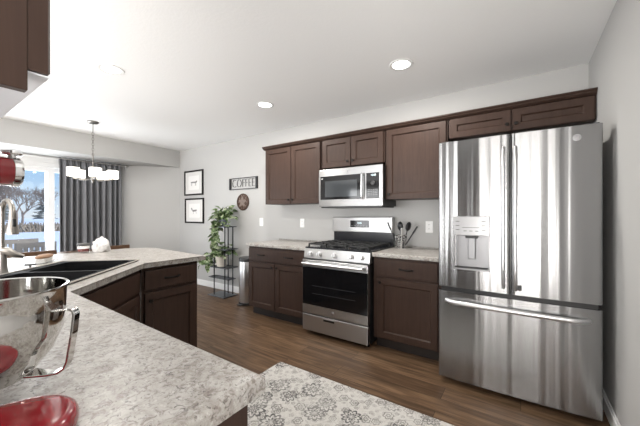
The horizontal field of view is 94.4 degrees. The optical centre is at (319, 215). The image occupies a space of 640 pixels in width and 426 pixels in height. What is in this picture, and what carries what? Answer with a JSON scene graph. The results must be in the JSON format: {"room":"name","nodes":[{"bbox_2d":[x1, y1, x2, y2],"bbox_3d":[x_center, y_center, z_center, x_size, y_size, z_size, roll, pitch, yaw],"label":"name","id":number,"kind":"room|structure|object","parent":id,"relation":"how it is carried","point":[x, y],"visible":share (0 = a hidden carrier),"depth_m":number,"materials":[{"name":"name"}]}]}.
{"room":"kitchen","nodes":[
{"label":"kitchen","id":0,"kind":"room"},
{"bbox_2d":[0,118,179,167],"bbox_3d":[-4.164,-1.071,4.212,0.780,0.312,4.300,0,0,34],"label":"soffit","id":1,"kind":"structure","parent":0,"point":[29,138],"depth_m":4.44,"materials":[{"name":"grey paint"}]},
{"bbox_2d":[121,165,179,251],"bbox_3d":[-3.197,0.168,5.656,1.176,2.164,0.210,0,0,-16],"label":"wall","id":2,"kind":"structure","parent":0,"point":[150,194],"depth_m":5.56,"materials":[{"name":"grey paint"}]},
{"bbox_2d":[2,0,616,150],"bbox_3d":[-2.158,-1.288,0.738,8.200,0.120,8.000,0,0,34],"label":"ceiling","id":3,"kind":"structure","parent":0,"point":[196,74],"depth_m":2.29,"materials":[{"name":"white paint"}]},
{"bbox_2d":[66,120,118,182],"bbox_3d":[-2.990,-0.823,3.882,0.539,0.810,0.532,0,0,34],"label":"chandelier","id":4,"kind":"object","parent":3,"relation":"hanging from","point":[94,172],"visible":1,"depth_m":3.88,"materials":[{"name":"white glass"}]},
{"bbox_2d":[97,63,124,74],"bbox_3d":[-1.758,-1.225,2.491,0.192,0.006,0.192,0,0,34],"label":"recessed light","id":5,"kind":"object","parent":3,"relation":"in","point":[108,68],"visible":1,"depth_m":2.49,"materials":[{"name":"white"}]},
{"bbox_2d":[101,65,120,72],"bbox_3d":[-1.758,-1.225,2.491,0.140,0.001,0.140,0,0,34],"label":"diffuser","id":6,"kind":"object","parent":5,"relation":"attached to","point":[110,69],"depth_m":2.49,"materials":[{"name":"white plastic"}]},
{"bbox_2d":[256,101,273,107],"bbox_3d":[-0.612,-1.225,3.295,0.192,0.006,0.192,0,0,34],"label":"recessed light","id":7,"kind":"object","parent":3,"relation":"in","point":[263,104],"visible":1,"depth_m":3.28,"materials":[{"name":"white"}]},
{"bbox_2d":[259,103,270,106],"bbox_3d":[-0.612,-1.225,3.295,0.140,0.001,0.140,0,0,34],"label":"diffuser","id":8,"kind":"object","parent":7,"relation":"attached to","point":[261,104],"depth_m":3.29,"materials":[{"name":"white plastic"}]},
{"bbox_2d":[389,58,412,70],"bbox_3d":[0.661,-1.225,2.416,0.192,0.006,0.192,0,0,34],"label":"recessed light","id":9,"kind":"object","parent":3,"relation":"in","point":[399,64],"visible":1,"depth_m":2.41,"materials":[{"name":"white"}]},
{"bbox_2d":[392,61,409,68],"bbox_3d":[0.661,-1.225,2.416,0.140,0.001,0.140,0,0,34],"label":"diffuser","id":10,"kind":"object","parent":9,"relation":"attached to","point":[400,64],"depth_m":2.41,"materials":[{"name":"white plastic"}]},
{"bbox_2d":[180,63,588,286],"bbox_3d":[-0.226,0.011,4.091,5.875,2.478,0.120,0,0,34],"label":"wall","id":11,"kind":"structure","parent":0,"point":[221,162],"depth_m":4.08,"materials":[{"name":"grey paint"}]},
{"bbox_2d":[184,169,203,195],"bbox_3d":[-2.314,-0.590,5.418,0.575,0.455,0.022,0,0,34],"label":"framed picture","id":12,"kind":"object","parent":11,"relation":"attached to","point":[194,179],"visible":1,"depth_m":5.41,"materials":[{"name":"black wood"}]},
{"bbox_2d":[189,175,198,189],"bbox_3d":[-2.312,-0.590,5.420,0.322,0.255,0.003,0,0,34],"label":"print","id":13,"kind":"object","parent":12,"relation":"attached to","point":[193,179],"depth_m":5.41,"materials":[{"name":"grey paper"}]},
{"bbox_2d":[185,198,203,222],"bbox_3d":[-2.297,-0.080,5.407,0.575,0.455,0.022,0,0,34],"label":"framed picture","id":14,"kind":"object","parent":11,"relation":"attached to","point":[194,207],"visible":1,"depth_m":5.40,"materials":[{"name":"white paper"}]},
{"bbox_2d":[189,204,199,217],"bbox_3d":[-2.296,-0.080,5.409,0.322,0.255,0.003,0,0,34],"label":"print","id":15,"kind":"object","parent":14,"relation":"attached to","point":[194,209],"depth_m":5.40,"materials":[{"name":"grey paper"}]},
{"bbox_2d":[197,279,238,292],"bbox_3d":[-1.636,1.200,4.965,2.540,0.100,0.016,0,0,34],"label":"baseboard","id":16,"kind":"structure","parent":11,"relation":"attached to","point":[199,281],"depth_m":5.03,"materials":[{"name":"white wood"}]},
{"bbox_2d":[237,194,248,209],"bbox_3d":[-1.221,-0.207,4.673,0.268,0.268,0.031,0,0,34],"label":"round plaque","id":17,"kind":"object","parent":11,"relation":"attached to","point":[242,200],"visible":1,"depth_m":4.66,"materials":[{"name":"brown wood"}]},
{"bbox_2d":[229,176,257,189],"bbox_3d":[-1.216,-0.500,4.673,0.645,0.185,0.025,0,0,34],"label":"coffee sign","id":18,"kind":"object","parent":11,"relation":"attached to","point":[256,177],"visible":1,"depth_m":4.64,"materials":[{"name":"grey wood"}]},
{"bbox_2d":[266,141,325,204],"bbox_3d":[-0.283,-0.511,3.838,0.905,0.738,0.354,0,0,34],"label":"upper cabinet","id":19,"kind":"object","parent":11,"relation":"attached to","point":[292,172],"visible":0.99,"depth_m":3.69,"materials":[{"name":"brown wood"}]},
{"bbox_2d":[262,87,597,150],"bbox_3d":[0.696,-0.887,3.175,3.314,0.039,0.362,0,0,34],"label":"trim","id":20,"kind":"structure","parent":19,"relation":"attached to","point":[591,91],"depth_m":2.63,"materials":[{"name":"brown wood"}]},
{"bbox_2d":[300,219,304,226],"bbox_3d":[-0.241,0.107,4.024,0.074,0.120,0.009,0,0,34],"label":"wall outlet","id":21,"kind":"object","parent":11,"relation":"attached to","point":[302,221],"visible":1,"depth_m":4.02,"materials":[{"name":"white plastic"}]},
{"bbox_2d":[322,131,385,169],"bbox_3d":[0.418,-0.711,3.362,0.770,0.338,0.354,0,0,34],"label":"upper cabinet","id":22,"kind":"object","parent":11,"relation":"attached to","point":[369,148],"visible":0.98,"depth_m":3.21,"materials":[{"name":"brown wood"}]},
{"bbox_2d":[319,164,395,208],"bbox_3d":[0.403,-0.297,3.316,0.772,0.432,0.438,0,0,34],"label":"microwave","id":23,"kind":"object","parent":22,"relation":"attached to","point":[359,186],"visible":1,"depth_m":3.15,"materials":[{"name":"silver metal"}]},
{"bbox_2d":[386,120,450,200],"bbox_3d":[0.992,-0.519,2.974,0.595,0.721,0.354,0,0,34],"label":"upper cabinet","id":24,"kind":"object","parent":11,"relation":"attached to","point":[412,152],"visible":0.94,"depth_m":2.86,"materials":[{"name":"brown wood"}]},
{"bbox_2d":[426,221,432,232],"bbox_3d":[1.139,0.124,3.089,0.074,0.120,0.009,0,0,34],"label":"wall outlet","id":25,"kind":"object","parent":11,"relation":"attached to","point":[429,224],"visible":1,"depth_m":3.08,"materials":[{"name":"white plastic"}]},
{"bbox_2d":[449,95,595,141],"bbox_3d":[1.655,-0.784,2.524,0.992,0.191,0.354,0,0,34],"label":"upper cabinet","id":26,"kind":"object","parent":11,"relation":"attached to","point":[577,111],"visible":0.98,"depth_m":2.36,"materials":[{"name":"brown wood"}]},
{"bbox_2d":[197,284,609,425],"bbox_3d":[-2.158,1.310,0.738,8.200,0.120,8.000,0,0,34],"label":"floor","id":27,"kind":"structure","parent":0,"point":[231,332],"depth_m":2.46,"materials":[{"name":"brown wood"}]},
{"bbox_2d":[7,250,56,257],"bbox_3d":[-3.172,0.816,3.200,0.438,0.868,0.406,0,0,34],"label":"dining chair","id":28,"kind":"object","parent":27,"relation":"on","point":[35,253],"visible":0.04,"depth_m":3.11,"materials":[{"name":"brown wood"}]},
{"bbox_2d":[57,249,91,253],"bbox_3d":[-3.231,0.873,3.700,0.800,0.755,1.400,0,0,34],"label":"dining table","id":29,"kind":"object","parent":27,"relation":"on","point":[76,251],"visible":0.02,"depth_m":3.92,"materials":[{"name":"brown wood"}]},
{"bbox_2d":[79,270,139,321],"bbox_3d":[-1.275,0.820,1.748,0.129,0.860,0.850,0,0,-9],"label":"base cabinet","id":30,"kind":"object","parent":27,"relation":"on","point":[121,295],"visible":0.13,"depth_m":1.89,"materials":[{"name":"brown wood"}]},
{"bbox_2d":[110,244,129,249],"bbox_3d":[-2.762,0.816,3.805,0.438,0.868,0.406,0,0,34],"label":"dining chair","id":31,"kind":"object","parent":27,"relation":"on","point":[128,245],"visible":0.03,"depth_m":3.75,"materials":[{"name":"brown wood"}]},
{"bbox_2d":[139,261,196,346],"bbox_3d":[-1.415,0.820,2.520,0.654,0.860,0.455,0,0,34],"label":"base cabinet","id":32,"kind":"object","parent":27,"relation":"on","point":[168,293],"visible":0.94,"depth_m":2.36,"materials":[{"name":"brown wood"}]},
{"bbox_2d":[208,226,237,298],"bbox_3d":[-1.565,0.713,4.660,0.550,1.074,0.260,0,0,34],"label":"plant stand","id":33,"kind":"object","parent":27,"relation":"on","point":[220,294],"visible":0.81,"depth_m":4.62,"materials":[{"name":"grey metal"}]},
{"bbox_2d":[197,242,237,272],"bbox_3d":[-1.615,0.647,4.673,0.628,0.456,0.471,0,0,34],"label":"pothos","id":34,"kind":"object","parent":33,"relation":"on","point":[219,254],"visible":0.81,"depth_m":4.58,"materials":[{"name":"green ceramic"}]},
{"bbox_2d":[215,255,227,266],"bbox_3d":[-1.535,0.719,4.616,0.187,0.160,0.187,0,0,34],"label":"pot","id":35,"kind":"object","parent":33,"relation":"on","point":[219,259],"depth_m":4.55,"materials":[{"name":"beige ceramic"}]},
{"bbox_2d":[209,275,235,280],"bbox_3d":[-1.562,0.994,4.719,0.490,0.012,0.150,0,0,34],"label":"shelf","id":36,"kind":"object","parent":33,"relation":"attached to","point":[228,278],"depth_m":4.70,"materials":[{"name":"grey metal"}]},
{"bbox_2d":[208,205,238,250],"bbox_3d":[-1.502,0.204,4.603,0.549,0.723,0.483,0,0,34],"label":"pothos","id":37,"kind":"object","parent":33,"relation":"on","point":[221,216],"visible":0.98,"depth_m":4.56,"materials":[{"name":"green plant"}]},
{"bbox_2d":[220,219,226,226],"bbox_3d":[-1.502,0.122,4.611,0.131,0.110,0.131,0,0,34],"label":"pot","id":38,"kind":"object","parent":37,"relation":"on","point":[224,220],"depth_m":4.56,"materials":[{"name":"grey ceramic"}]},
{"bbox_2d":[210,265,237,268],"bbox_3d":[-1.500,0.804,4.622,0.400,0.012,0.240,0,0,34],"label":"shelf","id":39,"kind":"object","parent":33,"relation":"attached to","point":[214,266],"depth_m":4.57,"materials":[{"name":"grey metal"}]},
{"bbox_2d":[216,248,237,250],"bbox_3d":[-1.479,0.524,4.609,0.350,0.012,0.240,0,0,34],"label":"shelf","id":40,"kind":"object","parent":33,"relation":"attached to","point":[224,249],"depth_m":4.53,"materials":[{"name":"grey metal"}]},
{"bbox_2d":[217,405,247,425],"bbox_3d":[-0.821,0.820,0.748,1.247,0.860,0.654,0,0,34],"label":"base cabinet","id":41,"kind":"object","parent":27,"relation":"on","point":[240,418],"visible":0.02,"depth_m":0.60,"materials":[{"name":"brown wood"}]},
{"bbox_2d":[0,248,264,425],"bbox_3d":[-1.208,0.369,1.705,2.987,0.038,1.823,0,0,34],"label":"countertop","id":42,"kind":"structure","parent":41,"relation":"on","point":[122,371],"depth_m":0.66,"materials":[{"name":"stone"}]},
{"bbox_2d":[0,198,24,273],"bbox_3d":[-1.836,0.126,1.776,0.207,0.448,0.120,0,0,26],"label":"faucet","id":43,"kind":"object","parent":42,"relation":"on","point":[12,226],"visible":0.99,"depth_m":1.77,"materials":[{"name":"silver metal"}]},
{"bbox_2d":[23,263,35,268],"bbox_3d":[-1.877,0.333,1.918,0.084,0.035,0.084,0,0,34],"label":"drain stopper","id":44,"kind":"object","parent":42,"relation":"on","point":[29,265],"visible":0.6,"depth_m":1.91,"materials":[{"name":"grey metal"}]},
{"bbox_2d":[0,150,79,425],"bbox_3d":[-0.674,0.107,0.484,0.520,0.479,0.411,0,0,34],"label":"stand mixer","id":45,"kind":"object","parent":42,"relation":"on","point":[32,309],"visible":1,"depth_m":0.54,"materials":[{"name":"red metal"}]},
{"bbox_2d":[0,277,79,389],"bbox_3d":[-0.625,0.227,0.557,0.236,0.174,0.236,0,0,34],"label":"bowl","id":46,"kind":"object","parent":45,"relation":"on","point":[32,309],"depth_m":0.55,"materials":[{"name":"silver metal"}]},
{"bbox_2d":[0,259,139,284],"bbox_3d":[-1.579,0.449,1.815,0.534,0.223,0.841,0,0,-9],"label":"sink","id":47,"kind":"object","parent":42,"relation":"in","point":[75,271],"visible":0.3,"depth_m":1.93,"materials":[{"name":"black"}]},
{"bbox_2d":[0,271,96,280],"bbox_3d":[-1.532,0.452,1.613,0.443,0.216,0.371,0,0,-9],"label":"basin","id":48,"kind":"object","parent":47,"relation":"in","point":[71,275],"depth_m":1.78,"materials":[{"name":"black"}]},
{"bbox_2d":[29,261,128,271],"bbox_3d":[-1.597,0.452,2.006,0.443,0.216,0.409,0,0,-9],"label":"basin","id":49,"kind":"object","parent":47,"relation":"in","point":[68,266],"depth_m":2.17,"materials":[{"name":"black metal"}]},
{"bbox_2d":[77,243,89,251],"bbox_3d":[-2.195,0.305,2.750,0.096,0.090,0.096,0,0,34],"label":"jar candle","id":50,"kind":"object","parent":42,"relation":"on","point":[82,247],"visible":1,"depth_m":2.71,"materials":[{"name":"red wax"}]},
{"bbox_2d":[91,236,110,252],"bbox_3d":[-2.083,0.275,2.817,0.140,0.149,0.126,0,0,-24],"label":"cloth","id":51,"kind":"object","parent":42,"relation":"on","point":[101,244],"visible":0.99,"depth_m":2.78,"materials":[{"name":"white fabric"}]},
{"bbox_3d":[-2.028,0.332,2.177,0.104,0.035,0.236,0,0,-26],"label":"tray","id":52,"kind":"object","parent":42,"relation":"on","visible":0},
{"bbox_2d":[34,253,52,262],"bbox_3d":[-2.028,0.316,2.177,0.084,0.054,0.218,0,0,-26],"label":"scrub brush","id":53,"kind":"object","parent":52,"relation":"in","point":[42,258],"visible":1,"depth_m":2.13,"materials":[{"name":"brown wood"}]},
{"bbox_2d":[237,256,248,305],"bbox_3d":[-1.034,0.918,4.178,0.256,0.663,0.298,0,0,34],"label":"trash can","id":54,"kind":"object","parent":27,"relation":"on","point":[244,260],"visible":0.62,"depth_m":4.08,"materials":[{"name":"grey metal"}]},
{"bbox_2d":[249,246,304,324],"bbox_3d":[-0.368,0.820,3.717,0.910,0.860,0.648,0,0,34],"label":"base cabinet","id":55,"kind":"object","parent":27,"relation":"on","point":[275,275],"visible":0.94,"depth_m":3.47,"materials":[{"name":"brown wood"}]},
{"bbox_2d":[246,238,320,250],"bbox_3d":[-0.370,0.361,3.728,0.935,0.053,0.637,0,0,34],"label":"countertop","id":56,"kind":"structure","parent":55,"relation":"on","point":[291,244],"depth_m":3.65,"materials":[{"name":"stone"}]},
{"bbox_2d":[301,217,393,346],"bbox_3d":[0.302,0.636,3.192,0.762,1.228,0.746,0,0,34],"label":"gas range","id":57,"kind":"object","parent":27,"relation":"on","point":[338,273],"visible":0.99,"depth_m":2.96,"materials":[{"name":"silver metal"}]},
{"bbox_2d":[305,240,392,252],"bbox_3d":[0.322,0.327,3.222,0.762,0.056,0.595,0,0,34],"label":"cooktop","id":58,"kind":"object","parent":57,"relation":"in","point":[330,246],"depth_m":3.09,"materials":[{"name":"black metal"}]},
{"bbox_2d":[248,362,453,425],"bbox_3d":[0.079,1.244,1.511,1.805,0.009,1.190,0,0,34],"label":"area rug","id":59,"kind":"object","parent":27,"relation":"on","point":[293,396],"visible":0.84,"depth_m":1.92,"materials":[{"name":"beige fabric"}]},
{"bbox_2d":[374,257,441,360],"bbox_3d":[0.915,0.820,2.848,0.615,0.860,0.648,0,0,34],"label":"base cabinet","id":60,"kind":"object","parent":27,"relation":"on","point":[406,292],"visible":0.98,"depth_m":2.61,"materials":[{"name":"brown wood"}]},
{"bbox_2d":[372,245,438,261],"bbox_3d":[0.919,0.361,2.855,0.622,0.053,0.637,0,0,34],"label":"countertop","id":61,"kind":"structure","parent":60,"relation":"on","point":[431,254],"depth_m":2.70,"materials":[{"name":"stone"}]},
{"bbox_2d":[394,235,406,248],"bbox_3d":[0.852,0.280,3.119,0.134,0.139,0.134,0,0,34],"label":"utensil basket","id":62,"kind":"object","parent":61,"relation":"on","point":[396,238],"visible":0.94,"depth_m":3.08,"materials":[{"name":"silver metal"}]},
{"bbox_2d":[397,222,402,244],"bbox_3d":[0.847,0.204,3.129,0.054,0.273,0.094,0,0,4],"label":"serving spoon","id":63,"kind":"object","parent":62,"relation":"in","point":[400,225],"visible":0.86,"depth_m":3.11,"materials":[{"name":"black plastic"}]},
{"bbox_2d":[402,222,410,247],"bbox_3d":[0.913,0.206,3.082,0.082,0.271,0.088,0,0,-24],"label":"serving spoon","id":64,"kind":"object","parent":62,"relation":"in","point":[408,225],"visible":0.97,"depth_m":3.05,"materials":[{"name":"black plastic"}]},
{"bbox_2d":[403,226,417,247],"bbox_3d":[0.937,0.228,3.066,0.150,0.231,0.028,0,0,34],"label":"spatula","id":65,"kind":"object","parent":62,"relation":"in","point":[413,232],"visible":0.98,"depth_m":3.05,"materials":[{"name":"black plastic"}]},
{"bbox_2d":[439,122,602,420],"bbox_3d":[1.481,0.350,2.287,0.913,1.800,0.912,0,0,34],"label":"refrigerator","id":66,"kind":"object","parent":27,"relation":"on","point":[521,214],"visible":1,"depth_m":1.92,"materials":[{"name":"grey metal"}]},
{"bbox_2d":[589,0,639,425],"bbox_3d":[1.274,0.011,0.961,0.120,2.478,3.620,0,0,34],"label":"wall","id":67,"kind":"structure","parent":0,"point":[614,64],"depth_m":1.65,"materials":[{"name":"grey paint"}]},
{"bbox_2d":[603,389,620,425],"bbox_3d":[1.262,1.200,1.065,0.016,0.100,3.180,0,0,34],"label":"baseboard","id":68,"kind":"structure","parent":67,"relation":"attached to","point":[611,416],"depth_m":1.78,"materials":[{"name":"white wood"}]},
{"bbox_3d":[-5.652,0.011,2.586,0.140,2.478,6.940,0,0,34],"label":"wall","id":69,"kind":"structure","parent":0,"visible":0},
{"bbox_2d":[0,152,58,163],"bbox_3d":[-4.462,0.180,4.202,0.018,2.140,2.830,0,0,34],"label":"trim","id":70,"kind":"structure","parent":69,"relation":"attached to","point":[24,157],"depth_m":4.48,"materials":[{"name":"white wood"}]},
{"bbox_2d":[22,160,58,250],"bbox_3d":[-4.514,0.220,4.237,0.132,2.060,2.650,0,0,34],"label":"window","id":71,"kind":"structure","parent":69,"relation":"in","point":[50,169],"depth_m":4.62,"materials":[{"name":"white"}]},
{"bbox_2d":[0,150,127,167],"bbox_3d":[-4.371,-0.875,4.162,0.204,0.060,2.987,0,0,34],"label":"curtain rod","id":72,"kind":"object","parent":69,"relation":"attached to","point":[126,166],"visible":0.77,"depth_m":4.68,"materials":[{"name":"grey metal"}]},
{"bbox_2d":[59,157,121,251],"bbox_3d":[-3.816,0.163,4.972,0.145,2.135,0.890,0,0,34],"label":"curtain","id":73,"kind":"object","parent":72,"relation":"hanging from","point":[89,211],"visible":0.56,"depth_m":4.92,"materials":[{"name":"grey fabric"}]},
{"bbox_3d":[-1.741,0.011,0.890,3.020,2.478,0.120,0,0,34],"label":"wall","id":74,"kind":"structure","parent":0,"visible":0},
{"bbox_2d":[0,0,49,118],"bbox_3d":[-0.715,-0.513,0.447,0.761,0.744,0.286,0,0,34],"label":"upper cabinet","id":75,"kind":"object","parent":74,"relation":"attached to","point":[24,24],"visible":1,"depth_m":0.33,"materials":[{"name":"brown wood"}]},
{"label":"outside","id":76,"kind":"structure","parent":0,"visible":0},
{"bbox_2d":[5,218,59,251],"bbox_3d":[-65.732,1.610,86.828,193.750,0.120,250.000,0,0,34],"label":"snow ground","id":77,"kind":"structure","parent":76,"point":[23,235],"depth_m":22.50,"materials":[{"name":"white snow"}]},
{"bbox_2d":[0,193,8,221],"bbox_3d":[-58.914,-3.227,53.960,5.188,9.626,5.584,0,0,34],"label":"bare tree","id":78,"kind":"object","parent":77,"relation":"on","point":[6,208],"visible":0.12,"depth_m":54.74,"materials":[{"name":"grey plant"}]},
{"bbox_2d":[0,186,25,200],"bbox_3d":[-36.909,-1.197,34.394,3.706,5.542,4.975,0,0,-37],"label":"bare tree","id":79,"kind":"object","parent":77,"relation":"on","point":[7,188],"visible":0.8,"depth_m":34.05,"materials":[{"name":"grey plant"}]},
{"bbox_2d":[0,186,36,222],"bbox_3d":[-42.822,-1.505,41.444,5.355,6.153,3.022,0,0,-25],"label":"bare tree","id":80,"kind":"object","parent":77,"relation":"on","point":[19,191],"visible":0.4,"depth_m":41.50,"materials":[{"name":"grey plant"}]},
{"bbox_2d":[6,187,44,223],"bbox_3d":[-44.222,-1.477,44.850,3.743,6.106,5.806,0,0,0],"label":"bare tree","id":81,"kind":"object","parent":77,"relation":"on","point":[31,202],"visible":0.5,"depth_m":45.25,"materials":[{"name":"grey plant"}]},
{"bbox_2d":[5,222,59,232],"bbox_3d":[-27.244,1.146,29.307,5.442,1.013,30.536,0,0,34],"label":"scrub","id":82,"kind":"object","parent":77,"relation":"on","point":[30,227],"visible":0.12,"depth_m":27.54,"materials":[{"name":"beige plant"}]},
{"bbox_2d":[26,185,58,205],"bbox_3d":[-33.794,-1.084,36.110,3.191,5.309,4.085,0,0,-33],"label":"bare tree","id":83,"kind":"object","parent":77,"relation":"on","point":[40,195],"visible":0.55,"depth_m":36.05,"materials":[{"name":"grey plant"}]},
{"bbox_2d":[31,186,57,221],"bbox_3d":[-65.313,-2.890,70.380,5.195,8.900,4.782,0,0,34],"label":"fir tree","id":84,"kind":"object","parent":77,"relation":"on","point":[40,213],"visible":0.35,"depth_m":69.57,"materials":[{"name":"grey plant"}]},
{"bbox_3d":[-5.649,1.500,5.942,3.580,0.100,8.500,0,0,34],"label":"deck","id":85,"kind":"object","parent":77,"relation":"on","visible":0},
{"bbox_2d":[5,238,38,251],"bbox_3d":[-6.418,0.975,6.282,0.525,0.950,0.630,0,0,34],"label":"deck chair","id":86,"kind":"object","parent":85,"relation":"on","point":[10,243],"visible":0.13,"depth_m":6.11,"materials":[{"name":"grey wood"}]},
{"bbox_2d":[15,241,56,252],"bbox_3d":[-5.395,0.975,5.565,0.525,0.950,0.630,0,0,34],"label":"deck chair","id":87,"kind":"object","parent":85,"relation":"on","point":[18,246],"visible":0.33,"depth_m":5.36,"materials":[{"name":"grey wood"}]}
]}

